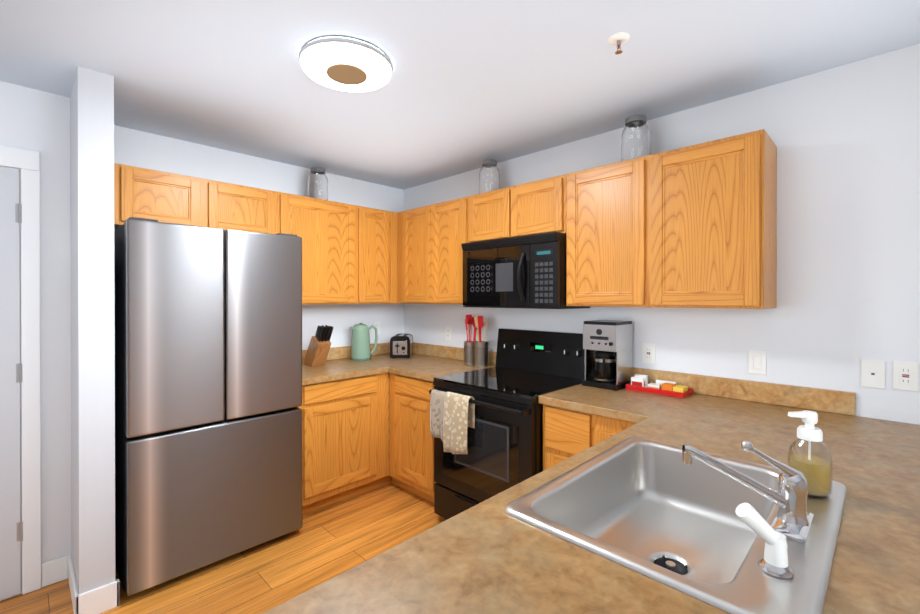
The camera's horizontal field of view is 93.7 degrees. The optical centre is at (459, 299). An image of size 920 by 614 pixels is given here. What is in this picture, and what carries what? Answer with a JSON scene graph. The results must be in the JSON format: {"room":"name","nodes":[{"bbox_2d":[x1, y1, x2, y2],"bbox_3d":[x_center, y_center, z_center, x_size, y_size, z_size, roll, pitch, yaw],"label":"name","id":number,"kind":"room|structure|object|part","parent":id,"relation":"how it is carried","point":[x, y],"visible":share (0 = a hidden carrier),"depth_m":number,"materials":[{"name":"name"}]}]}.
{"room":"kitchen","nodes":[
{"label":"kitchen","id":0,"kind":"room"},
{"bbox_2d":[0,81,71,600],"bbox_3d":[-2.915,0.198,1.325,0.100,2.440,2.550,0,0,45],"label":"wall","id":1,"kind":"structure","parent":0,"point":[34,119],"depth_m":2.15,"materials":[{"name":"white paint"}]},
{"bbox_2d":[0,167,22,598],"bbox_3d":[-2.380,0.393,1.780,0.020,2.023,0.828,0,0,45],"label":"door","id":2,"kind":"structure","parent":1,"relation":"in","point":[11,531],"depth_m":2.04,"materials":[{"name":"grey wood"}]},
{"bbox_2d":[0,145,40,593],"bbox_3d":[-2.388,0.349,1.774,0.020,2.136,0.950,0,0,45],"label":"door frame","id":3,"kind":"structure","parent":1,"relation":"attached to","point":[26,162],"depth_m":2.08,"materials":[{"name":"white wood"}]},
{"bbox_2d":[70,66,114,593],"bbox_3d":[-1.887,0.195,2.190,0.710,2.440,0.125,0,0,45],"label":"wall","id":4,"kind":"structure","parent":0,"point":[92,326],"depth_m":1.95,"materials":[{"name":"grey paint"}]},
{"bbox_2d":[63,554,82,613],"bbox_3d":[-1.833,1.357,2.040,0.444,0.118,0.020,0,0,45],"label":"baseboard","id":5,"kind":"structure","parent":4,"relation":"attached to","point":[68,566],"depth_m":2.01,"materials":[{"name":"white wood"}]},
{"bbox_2d":[0,483,444,613],"bbox_3d":[-0.225,1.472,0.398,5.800,0.100,5.000,0,0,45],"label":"floor","id":6,"kind":"structure","parent":0,"point":[322,545],"depth_m":2.28,"materials":[{"name":"brown wood"}]},
{"bbox_2d":[114,217,302,595],"bbox_3d":[-1.491,0.514,2.532,0.725,1.800,0.841,0,0,45],"label":"refrigerator","id":7,"kind":"object","parent":6,"relation":"on","point":[120,437],"depth_m":2.20,"materials":[{"name":"grey metal"}]},
{"bbox_3d":[-1.257,0.499,2.301,0.068,1.742,0.841,0,0,45],"label":"refrigerator door","id":8,"kind":"part","parent":7,"relation":"part of","materials":[{"name":"silver metal"}]},
{"bbox_2d":[298,373,391,515],"bbox_3d":[-0.990,0.975,3.158,0.624,0.874,0.721,0,0,45],"label":"base cabinet","id":9,"kind":"object","parent":6,"relation":"on","point":[345,439],"visible":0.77,"depth_m":2.90,"materials":[{"name":"brown wood"}]},
{"bbox_2d":[389,373,435,503],"bbox_3d":[-0.116,0.974,3.215,0.575,0.874,0.624,0,0,45],"label":"base cabinet","id":10,"kind":"object","parent":6,"relation":"on","point":[411,441],"depth_m":3.01,"materials":[{"name":"brown wood"}]},
{"bbox_2d":[429,328,584,519],"bbox_3d":[0.323,0.816,2.700,0.757,1.195,0.742,0,0,45],"label":"range","id":11,"kind":"object","parent":6,"relation":"on","point":[505,450],"depth_m":2.53,"materials":[{"name":"black metal"}]},
{"bbox_2d":[430,389,474,454],"bbox_3d":[-0.057,0.727,2.553,0.322,0.348,0.078,0,0,45],"label":"towels","id":12,"kind":"object","parent":11,"relation":"hanging from","point":[452,416],"visible":1,"depth_m":2.51,"materials":[{"name":"beige fabric"}]},
{"bbox_3d":[0.082,0.579,2.455,0.725,0.024,0.056,0,0,45],"label":"kitchen range handle","id":13,"kind":"part","parent":11,"relation":"part of","materials":[{"name":"black metal"}]},
{"bbox_3d":[0.536,0.329,2.910,0.628,0.064,0.032,0,0,45],"label":"range panel","id":14,"kind":"part","parent":11,"relation":"part of","materials":[{"name":"black plastic"}]},
{"bbox_2d":[543,404,636,470],"bbox_3d":[0.850,0.978,2.263,0.591,0.874,0.624,0,0,45],"label":"base cabinet","id":15,"kind":"object","parent":6,"relation":"on","point":[567,433],"depth_m":2.12,"materials":[{"name":"brown wood"}]},
{"bbox_3d":[0.323,0.983,0.887,0.629,0.874,2.108,0,0,45],"label":"base cabinet","id":16,"kind":"object","parent":6,"relation":"on","visible":0},
{"bbox_2d":[302,342,441,384],"bbox_3d":[-0.768,0.466,3.361,0.658,0.140,1.333,0,0,45],"label":"countertop","id":17,"kind":"structure","parent":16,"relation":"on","point":[339,365],"depth_m":3.19,"materials":[{"name":"laminate"}]},
{"bbox_2d":[304,325,333,366],"bbox_3d":[-1.042,0.342,3.187,0.278,0.307,0.105,0,0,45],"label":"knife block","id":18,"kind":"object","parent":17,"relation":"on","point":[318,349],"visible":1,"depth_m":3.14,"materials":[{"name":"brown wood"}]},
{"bbox_2d":[350,323,377,360],"bbox_3d":[-0.796,0.343,3.554,0.158,0.302,0.219,0,0,45],"label":"kettle","id":19,"kind":"object","parent":17,"relation":"on","point":[360,348],"visible":1,"depth_m":3.48,"materials":[{"name":"green ceramic"}]},
{"bbox_2d":[390,333,412,357],"bbox_3d":[-0.503,0.400,3.726,0.168,0.187,0.282,0,0,0],"label":"toaster","id":20,"kind":"object","parent":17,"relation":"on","point":[401,345],"visible":1,"depth_m":3.61,"materials":[{"name":"silver metal"}]},
{"bbox_2d":[390,346,495,381],"bbox_3d":[-0.104,0.466,3.188,0.530,0.140,0.647,0,0,45],"label":"countertop","id":21,"kind":"structure","parent":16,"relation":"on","point":[427,363],"depth_m":3.28,"materials":[{"name":"laminate"}]},
{"bbox_2d":[464,341,473,364],"bbox_3d":[0.080,0.409,3.289,0.100,0.172,0.100,0,0,45],"label":"utensil holder","id":22,"kind":"object","parent":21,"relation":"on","point":[468,353],"visible":0.69,"depth_m":3.24,"materials":[{"name":"metal"}]},
{"bbox_2d":[465,314,476,341],"bbox_3d":[0.081,0.302,3.297,0.115,0.371,0.111,0,0,45],"label":"utensils","id":23,"kind":"object","parent":22,"relation":"in","point":[469,321],"visible":0.6,"depth_m":3.31,"materials":[{"name":"red plastic"}]},
{"bbox_2d":[474,341,488,366],"bbox_3d":[0.159,0.405,3.197,0.108,0.182,0.108,0,0,45],"label":"utensil holder","id":24,"kind":"object","parent":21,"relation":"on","point":[481,353],"visible":0.96,"depth_m":3.15,"materials":[{"name":"metal"}]},
{"bbox_2d":[474,316,487,341],"bbox_3d":[0.151,0.304,3.195,0.127,0.368,0.095,0,0,45],"label":"utensils","id":25,"kind":"object","parent":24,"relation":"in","point":[479,323],"visible":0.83,"depth_m":3.17,"materials":[{"name":"red plastic"}]},
{"bbox_2d":[262,374,919,613],"bbox_3d":[0.637,0.474,0.983,0.960,0.140,2.748,0,0,45],"label":"countertop","id":26,"kind":"structure","parent":16,"relation":"on","point":[490,556],"depth_m":0.87,"materials":[{"name":"laminate"}]},
{"bbox_2d":[505,437,846,613],"bbox_3d":[0.570,0.602,1.096,0.583,0.214,0.763,0,0,45],"label":"sink","id":27,"kind":"object","parent":26,"relation":"in","point":[659,511],"visible":0.83,"depth_m":1.20,"materials":[{"name":"silver metal"}]},
{"bbox_2d":[682,441,813,542],"bbox_3d":[0.658,0.400,0.989,0.222,0.190,0.208,0,0,45],"label":"faucet","id":28,"kind":"object","parent":27,"relation":"on","point":[793,519],"visible":0.98,"depth_m":0.94,"materials":[{"name":"silver metal"}]},
{"bbox_2d":[736,503,794,578],"bbox_3d":[0.561,0.435,0.792,0.083,0.120,0.083,0,0,45],"label":"sprayer","id":29,"kind":"object","parent":27,"relation":"on","point":[773,561],"visible":1,"depth_m":0.78,"materials":[{"name":"white plastic"}]},
{"bbox_2d":[788,410,832,497],"bbox_3d":[0.900,0.392,1.111,0.089,0.206,0.089,0,0,45],"label":"soap dispenser","id":30,"kind":"object","parent":27,"relation":"on","point":[815,470],"visible":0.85,"depth_m":1.09,"materials":[{"name":"yellow liquid"}]},
{"bbox_2d":[539,367,687,411],"bbox_3d":[0.831,0.470,2.266,0.565,0.140,0.647,0,0,45],"label":"countertop","id":31,"kind":"structure","parent":16,"relation":"on","point":[579,397],"depth_m":2.26,"materials":[{"name":"laminate"}]},
{"bbox_2d":[582,320,632,390],"bbox_3d":[0.856,0.312,2.501,0.208,0.372,0.222,0,0,45],"label":"coffee maker","id":32,"kind":"object","parent":31,"relation":"on","point":[616,336],"visible":0.83,"depth_m":2.44,"materials":[{"name":"silver"}]},
{"bbox_2d":[593,350,615,382],"bbox_3d":[0.823,0.381,2.468,0.136,0.173,0.168,0,0,45],"label":"carafe","id":33,"kind":"object","parent":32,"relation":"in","point":[604,366],"visible":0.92,"depth_m":2.43,"materials":[{"name":"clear glass"}]},
{"bbox_2d":[626,382,692,397],"bbox_3d":[1.073,0.485,2.331,0.300,0.028,0.150,0,0,45],"label":"tray","id":34,"kind":"object","parent":31,"relation":"on","point":[629,386],"visible":0.67,"depth_m":2.26,"materials":[{"name":"red plastic"}]},
{"bbox_2d":[631,374,647,386],"bbox_3d":[1.003,0.458,2.400,0.074,0.070,0.071,0,0,45],"label":"packet","id":35,"kind":"object","parent":34,"relation":"on","point":[640,380],"depth_m":2.38,"materials":[{"name":"white paper"}]},
{"bbox_2d":[644,379,687,392],"bbox_3d":[1.108,0.468,2.301,0.183,0.050,0.096,0,0,45],"label":"packet","id":36,"kind":"object","parent":34,"relation":"on","point":[660,384],"depth_m":2.30,"materials":[{"name":"white paper"}]},
{"bbox_2d":[682,375,853,417],"bbox_3d":[1.280,0.471,1.828,0.510,0.140,0.643,0,0,45],"label":"backsplash","id":37,"kind":"structure","parent":16,"relation":"on","point":[755,393],"depth_m":2.04,"materials":[{"name":"laminate"}]},
{"bbox_2d":[114,125,402,349],"bbox_3d":[-1.359,0.191,3.302,0.100,2.440,2.450,0,0,45],"label":"wall","id":38,"kind":"structure","parent":0,"point":[139,149],"depth_m":3.27,"materials":[{"name":"white paint"}]},
{"bbox_2d":[114,163,209,229],"bbox_3d":[-1.806,-0.564,2.542,0.320,0.327,0.453,0,0,45],"label":"upper cabinet","id":39,"kind":"object","parent":38,"relation":"attached to","point":[165,197],"depth_m":2.44,"materials":[{"name":"brown wood"}]},
{"bbox_2d":[210,180,281,233],"bbox_3d":[-1.492,-0.565,2.861,0.320,0.327,0.442,0,0,45],"label":"upper cabinet","id":40,"kind":"object","parent":38,"relation":"attached to","point":[232,206],"depth_m":2.76,"materials":[{"name":"brown wood"}]},
{"bbox_2d":[282,193,369,304],"bbox_3d":[-1.098,-0.347,3.261,0.320,0.766,0.681,0,0,45],"label":"upper cabinet","id":41,"kind":"object","parent":38,"relation":"attached to","point":[349,253],"depth_m":3.18,"materials":[{"name":"brown wood"}]},
{"bbox_2d":[308,167,327,199],"bbox_3d":[-1.072,-0.858,3.255,0.147,0.253,0.147,0,0,45],"label":"mason jar","id":42,"kind":"object","parent":41,"relation":"on","point":[317,183],"visible":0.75,"depth_m":3.20,"materials":[{"name":"clear glass"}]},
{"bbox_2d":[373,322,379,334],"bbox_3d":[-0.741,0.259,3.852,0.007,0.116,0.072,0,0,45],"label":"electrical outlet","id":43,"kind":"object","parent":38,"relation":"attached to","point":[376,325],"visible":0.65,"depth_m":3.85,"materials":[{"name":"white plastic"}]},
{"bbox_2d":[366,207,389,303],"bbox_3d":[-0.831,-0.348,3.531,0.320,0.766,0.376,0,0,45],"label":"upper cabinet","id":44,"kind":"object","parent":38,"relation":"attached to","point":[377,220],"depth_m":3.49,"materials":[{"name":"brown wood"}]},
{"bbox_2d":[390,211,396,303],"bbox_3d":[-0.579,-0.349,3.787,0.320,0.766,0.455,0,0,45],"label":"upper cabinet","id":45,"kind":"object","parent":38,"relation":"attached to","point":[393,215],"depth_m":3.61,"materials":[{"name":"brown wood"}]},
{"bbox_2d":[0,0,919,189],"bbox_3d":[-0.225,-1.068,0.389,5.800,0.100,5.000,0,0,45],"label":"ceiling","id":46,"kind":"structure","parent":0,"point":[470,85],"depth_m":1.87,"materials":[{"name":"white paint"}]},
{"bbox_2d":[299,37,392,91],"bbox_3d":[-0.486,-0.992,1.855,0.390,0.062,0.390,0,0,45],"label":"ceiling light","id":47,"kind":"object","parent":46,"relation":"attached to","point":[346,64],"visible":1,"depth_m":1.78,"materials":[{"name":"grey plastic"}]},
{"bbox_2d":[608,32,629,54],"bbox_3d":[0.622,-0.995,1.689,0.080,0.056,0.080,0,0,45],"label":"sprinkler","id":48,"kind":"object","parent":46,"relation":"attached to","point":[618,39],"visible":1,"depth_m":1.68,"materials":[{"name":"white plastic"}]},
{"bbox_2d":[403,44,919,424],"bbox_3d":[1.531,0.195,2.103,5.700,2.440,0.100,0,0,45],"label":"wall","id":49,"kind":"structure","parent":0,"point":[845,139],"depth_m":1.96,"materials":[{"name":"white paint"}]},
{"bbox_2d":[397,207,420,303],"bbox_3d":[-0.252,-0.348,3.559,0.502,0.766,0.320,0,0,45],"label":"upper cabinet","id":50,"kind":"object","parent":49,"relation":"attached to","point":[408,221],"depth_m":3.50,"materials":[{"name":"brown wood"}]},
{"bbox_2d":[421,197,464,303],"bbox_3d":[0.002,-0.348,3.309,0.443,0.766,0.320,0,0,45],"label":"upper cabinet","id":51,"kind":"object","parent":49,"relation":"attached to","point":[443,223],"depth_m":3.22,"materials":[{"name":"brown wood"}]},
{"bbox_2d":[445,326,450,339],"bbox_3d":[-0.099,0.287,3.635,0.072,0.116,0.007,0,0,45],"label":"electrical outlet","id":52,"kind":"object","parent":49,"relation":"attached to","point":[447,332],"visible":1,"depth_m":3.64,"materials":[{"name":"white plastic"}]},
{"bbox_2d":[465,189,500,242],"bbox_3d":[0.316,-0.559,2.998,0.439,0.341,0.320,0,0,45],"label":"upper cabinet","id":53,"kind":"object","parent":49,"relation":"attached to","point":[483,210],"depth_m":2.94,"materials":[{"name":"brown wood"}]},
{"bbox_2d":[479,159,499,193],"bbox_3d":[0.209,-0.857,3.073,0.147,0.253,0.147,0,0,45],"label":"mason jar","id":54,"kind":"object","parent":53,"relation":"on","point":[489,176],"visible":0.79,"depth_m":3.01,"materials":[{"name":"clear glass"}]},
{"bbox_2d":[501,174,564,238],"bbox_3d":[0.553,-0.558,2.764,0.455,0.341,0.320,0,0,45],"label":"upper cabinet","id":55,"kind":"object","parent":49,"relation":"attached to","point":[535,207],"depth_m":2.65,"materials":[{"name":"brown wood"}]},
{"bbox_2d":[461,232,589,308],"bbox_3d":[0.404,-0.165,2.838,0.760,0.439,0.426,0,0,45],"label":"microwave","id":56,"kind":"object","parent":55,"relation":"attached to","point":[528,271],"visible":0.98,"depth_m":2.66,"materials":[{"name":"black"}]},
{"bbox_2d":[565,160,628,306],"bbox_3d":[0.908,-0.344,2.415,0.542,0.766,0.320,0,0,45],"label":"upper cabinet","id":57,"kind":"object","parent":49,"relation":"attached to","point":[597,198],"depth_m":2.35,"materials":[{"name":"brown wood"}]},
{"bbox_2d":[621,115,650,160],"bbox_3d":[0.953,-0.855,2.339,0.147,0.253,0.147,0,0,45],"label":"mason jar","id":58,"kind":"object","parent":57,"relation":"on","point":[636,138],"visible":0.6,"depth_m":2.28,"materials":[{"name":"clear glass"}]},
{"bbox_2d":[642,343,654,363],"bbox_3d":[1.081,0.309,2.471,0.072,0.116,0.007,0,0,45],"label":"electrical outlet","id":59,"kind":"object","parent":49,"relation":"attached to","point":[648,352],"visible":1,"depth_m":2.47,"materials":[{"name":"white plastic"}]},
{"bbox_2d":[629,129,776,308],"bbox_3d":[1.196,-0.343,2.131,0.555,0.766,0.320,0,0,45],"label":"upper cabinet","id":60,"kind":"object","parent":49,"relation":"attached to","point":[693,226],"depth_m":1.99,"materials":[{"name":"brown wood"}]},
{"bbox_2d":[749,350,765,374],"bbox_3d":[1.451,0.307,2.104,0.072,0.116,0.010,0,0,45],"label":"light switch","id":61,"kind":"object","parent":49,"relation":"attached to","point":[757,361],"visible":1,"depth_m":2.10,"materials":[{"name":"white plastic"}]},
{"bbox_2d":[861,359,884,388],"bbox_3d":[1.742,0.314,1.819,0.072,0.116,0.006,0,0,45],"label":"outlet plate","id":62,"kind":"object","parent":49,"relation":"attached to","point":[872,373],"visible":1,"depth_m":1.82,"materials":[{"name":"white plastic"}]},
{"bbox_2d":[893,361,918,390],"bbox_3d":[1.810,0.311,1.752,0.072,0.116,0.007,0,0,45],"label":"electrical outlet","id":63,"kind":"object","parent":49,"relation":"attached to","point":[905,375],"visible":1,"depth_m":1.75,"materials":[{"name":"white plastic"}]}
]}

